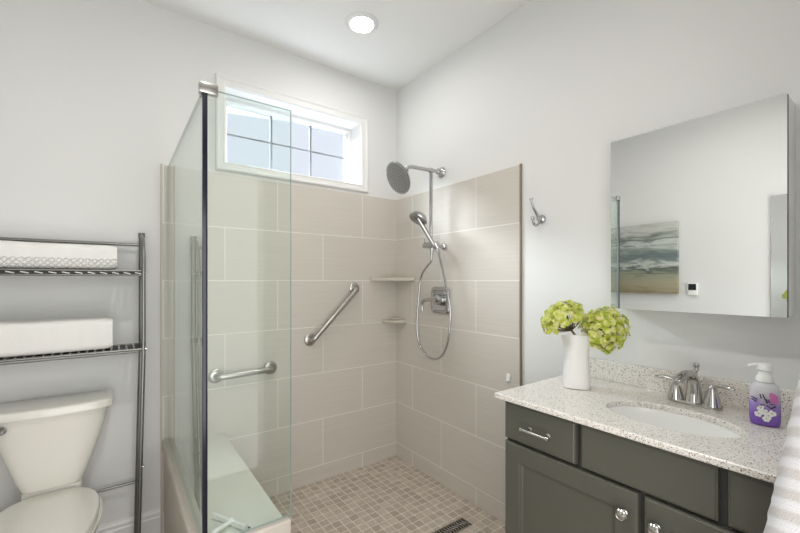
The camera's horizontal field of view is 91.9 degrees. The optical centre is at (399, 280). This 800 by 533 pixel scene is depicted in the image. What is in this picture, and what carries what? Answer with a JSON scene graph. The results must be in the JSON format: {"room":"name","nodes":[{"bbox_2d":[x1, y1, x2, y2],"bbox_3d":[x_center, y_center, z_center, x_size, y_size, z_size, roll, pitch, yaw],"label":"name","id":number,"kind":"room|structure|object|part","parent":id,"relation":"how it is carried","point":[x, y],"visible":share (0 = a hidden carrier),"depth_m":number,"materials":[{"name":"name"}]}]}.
{"room":"bathroom","nodes":[
{"label":"bathroom","id":0,"kind":"room"},
{"bbox_2d":[0,0,396,524],"bbox_3d":[-1.054,-0.054,2.308,2.400,2.767,0.200,0,0,-36],"label":"wall","id":1,"kind":"structure","parent":0,"point":[96,95],"depth_m":1.91,"materials":[{"name":"white paint"}]},
{"bbox_2d":[96,508,160,532],"bbox_3d":[-1.607,1.260,1.769,0.872,0.138,0.014,0,0,-36],"label":"baseboard","id":2,"kind":"structure","parent":1,"relation":"attached to","point":[151,519],"depth_m":1.96,"materials":[{"name":"white paint"}]},
{"bbox_2d":[160,164,161,532],"bbox_3d":[-1.253,0.358,2.031,0.008,1.942,0.010,0,0,-36],"label":"trim","id":3,"kind":"structure","parent":1,"relation":"attached to","point":[160,164],"depth_m":2.03,"materials":[{"name":"beige tile"}]},
{"bbox_2d":[208,361,276,382],"bbox_3d":[-0.896,0.535,2.245,0.383,0.085,0.068,0,0,-36],"label":"grab bar","id":4,"kind":"object","parent":1,"relation":"attached to","point":[215,376],"visible":1,"depth_m":2.20,"materials":[{"name":"silver metal"}]},
{"bbox_2d":[162,164,395,532],"bbox_3d":[-0.640,0.359,2.481,1.512,1.940,0.008,0,0,-36],"label":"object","id":5,"kind":"structure","parent":1,"relation":"attached to","point":[343,384],"depth_m":2.46,"materials":[{"name":"tile"}]},
{"bbox_2d":[215,73,367,192],"bbox_3d":[-0.688,-0.899,2.550,1.005,0.544,0.202,0,0,-36],"label":"window","id":6,"kind":"structure","parent":1,"relation":"in","point":[304,112],"depth_m":2.52,"materials":[{"name":"white paint"}]},
{"bbox_2d":[227,116,344,175],"bbox_3d":[-0.734,-0.899,2.613,0.817,0.356,0.010,0,0,-36],"label":"grille","id":7,"kind":"object","parent":6,"relation":"attached to","point":[295,120],"depth_m":2.68,"materials":[{"name":"grey paint"}]},
{"bbox_3d":[-0.732,-0.899,2.611,0.893,0.432,0.050,0,0,-36],"label":"sash","id":8,"kind":"part","parent":6,"relation":"part of","materials":[{"name":"white paint"}]},
{"bbox_2d":[304,283,358,345],"bbox_3d":[-0.433,0.219,2.584,0.406,0.408,0.067,0,0,-36],"label":"grab bar","id":9,"kind":"object","parent":1,"relation":"attached to","point":[309,339],"visible":1,"depth_m":2.54,"materials":[{"name":"silver metal"}]},
{"bbox_2d":[371,278,414,280],"bbox_3d":[-0.053,-0.009,2.764,0.230,0.024,0.230,0,0,-36],"label":"corner shelf","id":10,"kind":"object","parent":1,"relation":"attached to","point":[372,279],"visible":1,"depth_m":2.75,"materials":[{"name":"beige tile"}]},
{"bbox_2d":[382,318,405,322],"bbox_3d":[-0.043,0.293,2.833,0.132,0.032,0.132,0,0,-36],"label":"corner shelf","id":11,"kind":"object","parent":1,"relation":"attached to","point":[390,320],"visible":1,"depth_m":2.81,"materials":[{"name":"beige tile"}]},
{"bbox_2d":[142,0,529,90],"bbox_3d":[-0.304,-1.498,1.285,2.680,0.120,2.735,0,0,-36],"label":"ceiling","id":12,"kind":"structure","parent":0,"point":[411,37],"depth_m":2.20,"materials":[{"name":"white paint"}]},
{"bbox_2d":[345,12,378,33],"bbox_3d":[-0.213,-1.432,2.161,0.186,0.010,0.186,0,0,-36],"label":"recessed light","id":13,"kind":"object","parent":12,"relation":"in","point":[356,22],"visible":1,"depth_m":2.15,"materials":[{"name":"white paint"}]},
{"bbox_2d":[269,456,504,532],"bbox_3d":[-0.177,1.326,2.120,1.192,0.006,1.122,0,0,-36],"label":"shower floor","id":14,"kind":"structure","parent":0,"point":[389,495],"depth_m":2.29,"materials":[{"name":"tile"}]},
{"bbox_2d":[432,517,471,532],"bbox_3d":[0.190,1.320,1.994,0.445,0.006,0.076,0,0,-36],"label":"floor drain","id":15,"kind":"object","parent":14,"relation":"on","point":[460,524],"visible":1,"depth_m":2.07,"materials":[{"name":"silver metal"}]},
{"bbox_2d":[397,0,799,390],"bbox_3d":[0.720,-0.054,2.036,0.140,2.767,2.735,0,0,-36],"label":"wall","id":16,"kind":"structure","parent":0,"point":[548,88],"depth_m":1.73,"materials":[{"name":"white paint"}]},
{"bbox_2d":[386,161,445,254],"bbox_3d":[0.110,-0.452,2.405,0.405,0.576,0.202,0,0,-36],"label":"shower","id":17,"kind":"object","parent":16,"relation":"attached to","point":[398,177],"visible":0.98,"depth_m":2.38,"materials":[{"name":"silver metal"}]},
{"bbox_3d":[0.145,-0.692,2.431,0.281,0.051,0.024,0,0,-36],"label":"arm","id":18,"kind":"part","parent":17,"relation":"part of","materials":[{"name":"silver metal"}]},
{"bbox_2d":[409,211,451,359],"bbox_3d":[0.146,0.040,2.426,0.180,0.941,0.333,0,0,-36],"label":"shower","id":19,"kind":"object","parent":17,"relation":"attached to","point":[417,217],"visible":1,"depth_m":2.40,"materials":[{"name":"silver metal"}]},
{"bbox_3d":[0.174,-0.286,2.411,0.144,0.217,0.029,0,0,-9],"label":"handle","id":20,"kind":"part","parent":19,"relation":"part of","materials":[{"name":"silver metal"}]},
{"bbox_2d":[421,287,449,313],"bbox_3d":[0.225,0.129,2.517,0.072,0.176,0.213,0,0,-36],"label":"shower valve","id":21,"kind":"object","parent":16,"relation":"attached to","point":[439,301],"visible":0.95,"depth_m":2.50,"materials":[{"name":"silver metal"}]},
{"bbox_3d":[0.180,0.155,2.542,0.026,0.088,0.121,0,0,-44],"label":"lever","id":22,"kind":"part","parent":21,"relation":"part of","materials":[{"name":"silver metal"}]},
{"bbox_3d":[0.259,0.129,2.519,0.014,0.176,0.176,0,0,-36],"label":"plate","id":23,"kind":"part","parent":21,"relation":"part of","materials":[{"name":"silver metal"}]},
{"bbox_2d":[396,164,518,522],"bbox_3d":[0.300,0.359,2.483,0.008,1.940,1.117,0,0,-36],"label":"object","id":24,"kind":"structure","parent":16,"relation":"attached to","point":[450,422],"depth_m":2.37,"materials":[{"name":"tile"}]},
{"bbox_2d":[506,373,509,381],"bbox_3d":[0.577,0.524,2.079,0.023,0.046,0.024,0,0,-36],"label":"hook","id":25,"kind":"object","parent":16,"relation":"attached to","point":[507,374],"visible":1,"depth_m":2.08,"materials":[{"name":"white plastic"}]},
{"bbox_2d":[519,163,521,385],"bbox_3d":[0.633,0.358,2.027,0.010,1.942,0.012,0,0,-36],"label":"trim","id":26,"kind":"structure","parent":16,"relation":"attached to","point":[520,164],"depth_m":2.02,"materials":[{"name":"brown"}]},
{"bbox_2d":[529,198,545,226],"bbox_3d":[0.670,-0.334,1.903,0.096,0.138,0.044,0,0,-36],"label":"robe hook","id":27,"kind":"object","parent":16,"relation":"attached to","point":[541,219],"visible":1,"depth_m":1.90,"materials":[{"name":"silver metal"}]},
{"bbox_2d":[589,357,794,417],"bbox_3d":[1.090,0.386,1.394,0.020,0.085,0.964,0,0,-36],"label":"backsplash","id":28,"kind":"structure","parent":16,"relation":"attached to","point":[618,372],"depth_m":1.49,"materials":[{"name":"stone"}]},
{"bbox_2d":[611,93,794,317],"bbox_3d":[1.040,-0.221,1.378,0.119,0.662,0.504,0,0,-36],"label":"medicine cabinet","id":29,"kind":"object","parent":16,"relation":"attached to","point":[703,208],"visible":1,"depth_m":1.29,"materials":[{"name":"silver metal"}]},
{"bbox_3d":[-0.304,1.389,1.285,2.680,0.120,2.735,0,0,-36],"label":"floor","id":30,"kind":"structure","parent":0,"visible":0},
{"bbox_2d":[0,389,112,532],"bbox_3d":[-1.369,0.926,1.494,0.417,0.804,0.697,0,0,-36],"label":"toilet","id":31,"kind":"object","parent":30,"relation":"on","point":[47,444],"visible":1,"depth_m":1.59,"materials":[{"name":"white ceramic"}]},
{"bbox_3d":[-1.581,0.594,1.498,0.079,0.033,0.043,0,0,-36],"label":"flush lever","id":32,"kind":"part","parent":31,"relation":"part of","materials":[{"name":"silver metal"}]},
{"bbox_3d":[-1.319,0.898,1.426,0.334,0.022,0.527,0,0,-36],"label":"lid","id":33,"kind":"part","parent":31,"relation":"part of","materials":[{"name":"white ceramic"}]},
{"bbox_3d":[-1.508,0.719,1.683,0.386,0.316,0.202,0,0,-36],"label":"tank","id":34,"kind":"part","parent":31,"relation":"part of","materials":[{"name":"white ceramic"}]},
{"bbox_3d":[-1.506,0.542,1.682,0.417,0.036,0.232,0,0,-36],"label":"tank lid","id":35,"kind":"part","parent":31,"relation":"part of","materials":[{"name":"white ceramic"}]},
{"bbox_3d":[-1.317,0.921,1.424,0.328,0.020,0.517,0,0,-36],"label":"seat","id":36,"kind":"part","parent":31,"relation":"part of","materials":[{"name":"white plastic"}]},
{"bbox_3d":[-1.335,1.129,1.448,0.352,0.397,0.555,0,0,-36],"label":"bowl","id":37,"kind":"part","parent":31,"relation":"part of","materials":[{"name":"white ceramic"}]},
{"bbox_2d":[0,233,146,532],"bbox_3d":[-1.513,0.545,1.691,0.674,1.567,0.200,0,0,-36],"label":"towel rack","id":38,"kind":"object","parent":30,"relation":"on","point":[140,347],"visible":0.96,"depth_m":1.80,"materials":[{"name":"silver metal"}]},
{"bbox_2d":[0,317,112,357],"bbox_3d":[-1.528,0.238,1.662,0.472,0.139,0.171,0,0,-36],"label":"towel","id":39,"kind":"object","parent":38,"relation":"on","point":[44,336],"visible":1,"depth_m":1.62,"materials":[{"name":"white fabric"}]},
{"bbox_2d":[0,240,116,269],"bbox_3d":[-1.522,-0.106,1.668,0.488,0.111,0.168,0,0,-36],"label":"towel","id":40,"kind":"object","parent":38,"relation":"on","point":[13,254],"visible":0.94,"depth_m":1.63,"materials":[{"name":"white fabric"}]},
{"bbox_3d":[-1.564,-0.179,1.760,0.646,0.015,0.015,0,0,-36],"label":"cross rail","id":41,"kind":"part","parent":38,"relation":"part of","materials":[{"name":"silver metal"}]},
{"bbox_3d":[-1.564,1.007,1.760,0.616,0.013,0.013,0,0,-36],"label":"cross rail","id":42,"kind":"part","parent":38,"relation":"part of","materials":[{"name":"silver metal"}]},
{"bbox_3d":[-1.311,0.545,1.945,0.048,1.567,0.029,0,0,-36],"label":"post","id":43,"kind":"part","parent":38,"relation":"part of","materials":[{"name":"silver metal"}]},
{"bbox_3d":[-1.255,0.548,1.867,0.039,1.560,0.177,0,0,-36],"label":"post","id":44,"kind":"part","parent":38,"relation":"part of","materials":[{"name":"silver metal"}]},
{"bbox_2d":[162,433,290,532],"bbox_3d":[-0.814,1.081,1.691,0.302,0.495,1.062,0,0,-36],"label":"shower bench","id":45,"kind":"object","parent":30,"relation":"on","point":[234,491],"visible":0.76,"depth_m":1.60,"materials":[{"name":"beige tile"}]},
{"bbox_2d":[168,81,290,532],"bbox_3d":[-0.809,0.108,1.702,0.294,1.452,1.043,0,0,-36],"label":"shower enclosure","id":46,"kind":"object","parent":45,"relation":"on","point":[180,411],"visible":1,"depth_m":1.50,"materials":[{"name":"clear glass"}]},
{"bbox_3d":[-0.919,0.115,1.633,0.010,1.438,1.025,0,0,-36],"label":"glass panel","id":47,"kind":"part","parent":46,"relation":"part of","materials":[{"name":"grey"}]},
{"bbox_3d":[-0.498,0.115,1.298,0.270,1.438,0.010,0,0,-36],"label":"glass panel","id":48,"kind":"part","parent":46,"relation":"part of","materials":[{"name":"grey"}]},
{"bbox_2d":[210,512,250,532],"bbox_3d":[-0.619,0.851,1.347,0.169,0.027,0.096,0,0,26],"label":"squeegee","id":49,"kind":"object","parent":45,"relation":"on","point":[227,521],"visible":0.99,"depth_m":1.35,"materials":[{"name":"white plastic"}]},
{"bbox_3d":[-0.615,0.851,1.336,0.034,0.027,0.080,0,0,28],"label":"handle","id":50,"kind":"part","parent":49,"relation":"part of","materials":[{"name":"white plastic"}]},
{"bbox_3d":[-0.808,0.876,1.718,0.258,0.022,1.024,0,0,-36],"label":"seat","id":51,"kind":"part","parent":45,"relation":"part of","materials":[{"name":"white"}]},
{"bbox_2d":[505,401,773,532],"bbox_3d":[0.872,0.889,1.232,0.561,0.879,0.949,0,0,-36],"label":"vanity cabinet","id":52,"kind":"object","parent":30,"relation":"on","point":[562,475],"visible":0.87,"depth_m":1.16,"materials":[{"name":"grey paint"}]},
{"bbox_3d":[0.470,0.530,1.339,0.038,0.016,0.112,0,0,-36],"label":"handle","id":53,"kind":"part","parent":52,"relation":"part of","materials":[{"name":"silver metal"}]},
{"bbox_3d":[0.488,0.525,1.362,0.019,0.135,0.279,0,0,-36],"label":"drawer","id":54,"kind":"part","parent":52,"relation":"part of","materials":[{"name":"grey paint"}]},
{"bbox_3d":[0.543,0.910,1.287,0.019,0.613,0.465,0,0,-36],"label":"door","id":55,"kind":"part","parent":52,"relation":"part of","materials":[{"name":"grey paint"}]},
{"bbox_3d":[0.640,0.672,1.113,0.030,0.033,0.033,0,0,-36],"label":"knob","id":56,"kind":"part","parent":52,"relation":"part of","materials":[{"name":"silver metal"}]},
{"bbox_2d":[494,357,794,483],"bbox_3d":[0.872,0.397,1.247,0.545,0.105,0.984,0,0,-36],"label":"countertop","id":57,"kind":"structure","parent":52,"relation":"on","point":[756,454],"depth_m":1.27,"materials":[{"name":"stone"}]},
{"bbox_2d":[561,335,590,389],"bbox_3d":[0.714,0.321,1.564,0.111,0.215,0.111,0,0,3],"label":"vase","id":58,"kind":"object","parent":57,"relation":"on","point":[576,371],"visible":0.95,"depth_m":1.52,"materials":[{"name":"white ceramic"}]},
{"bbox_2d":[540,299,584,334],"bbox_3d":[0.659,0.163,1.566,0.171,0.176,0.185,0,0,-36],"label":"hydrangea","id":59,"kind":"object","parent":58,"relation":"in","point":[556,314],"visible":0.99,"depth_m":1.53,"materials":[{"name":"green plant"}]},
{"bbox_2d":[578,306,630,354],"bbox_3d":[0.811,0.196,1.541,0.191,0.192,0.192,0,0,-36],"label":"hydrangea","id":60,"kind":"object","parent":58,"relation":"in","point":[601,326],"visible":0.99,"depth_m":1.49,"materials":[{"name":"green plant"}]},
{"bbox_2d":[609,406,740,437],"bbox_3d":[0.846,0.521,1.220,0.261,0.144,0.387,0,0,-36],"label":"sink","id":61,"kind":"object","parent":57,"relation":"in","point":[658,418],"visible":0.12,"depth_m":1.31,"materials":[{"name":"white ceramic"}]},
{"bbox_2d":[655,363,735,410],"bbox_3d":[1.008,0.359,1.330,0.181,0.140,0.169,0,0,13],"label":"faucet","id":62,"kind":"object","parent":57,"relation":"on","point":[693,397],"visible":1,"depth_m":1.32,"materials":[{"name":"silver metal"}]},
{"bbox_3d":[0.977,0.382,1.401,0.053,0.079,0.089,0,0,-36],"label":"lever handle","id":63,"kind":"part","parent":62,"relation":"part of","materials":[{"name":"silver metal"}]},
{"bbox_3d":[0.978,0.362,1.313,0.161,0.119,0.052,0,0,-36],"label":"spout","id":64,"kind":"part","parent":62,"relation":"part of","materials":[{"name":"silver metal"}]},
{"bbox_3d":[1.019,0.423,1.343,0.052,0.011,0.154,0,0,-36],"label":"plate","id":65,"kind":"part","parent":62,"relation":"part of","materials":[{"name":"silver metal"}]},
{"bbox_3d":[1.040,0.329,1.359,0.020,0.080,0.020,0,0,-36],"label":"lift rod","id":66,"kind":"part","parent":62,"relation":"part of","materials":[{"name":"silver metal"}]},
{"bbox_3d":[1.061,0.382,1.286,0.053,0.079,0.089,0,0,-36],"label":"lever handle","id":67,"kind":"part","parent":62,"relation":"part of","materials":[{"name":"silver metal"}]},
{"bbox_2d":[747,363,780,427],"bbox_3d":[1.085,0.338,1.155,0.075,0.182,0.055,0,0,41],"label":"soap bottle","id":68,"kind":"object","parent":57,"relation":"on","point":[764,394],"visible":1,"depth_m":1.14,"materials":[{"name":"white plastic"}]},
{"bbox_3d":[0.690,0.672,1.046,0.030,0.033,0.033,0,0,-36],"label":"knob","id":69,"kind":"part","parent":52,"relation":"part of","materials":[{"name":"silver metal"}]},
{"bbox_3d":[0.825,0.910,0.902,0.019,0.613,0.459,0,0,-36],"label":"door","id":70,"kind":"part","parent":52,"relation":"part of","materials":[{"name":"grey paint"}]},
{"bbox_3d":[0.879,0.525,0.828,0.019,0.135,0.276,0,0,-36],"label":"drawer","id":71,"kind":"part","parent":52,"relation":"part of","materials":[{"name":"grey paint"}]},
{"bbox_3d":[0.462,-0.054,0.238,2.400,2.767,0.140,0,0,-36],"label":"wall","id":72,"kind":"structure","parent":0,"visible":0},
{"bbox_3d":[0.797,-0.010,0.627,0.050,0.059,0.090,0,0,-36],"label":"wall hook","id":73,"kind":"object","parent":72,"relation":"attached to","visible":0},
{"bbox_2d":[763,375,799,532],"bbox_3d":[0.764,0.378,0.685,0.263,0.802,0.216,0,0,-36],"label":"towel","id":74,"kind":"object","parent":73,"relation":"hanging from","point":[783,515],"visible":1,"depth_m":0.68,"materials":[{"name":"white fabric"}]}
]}

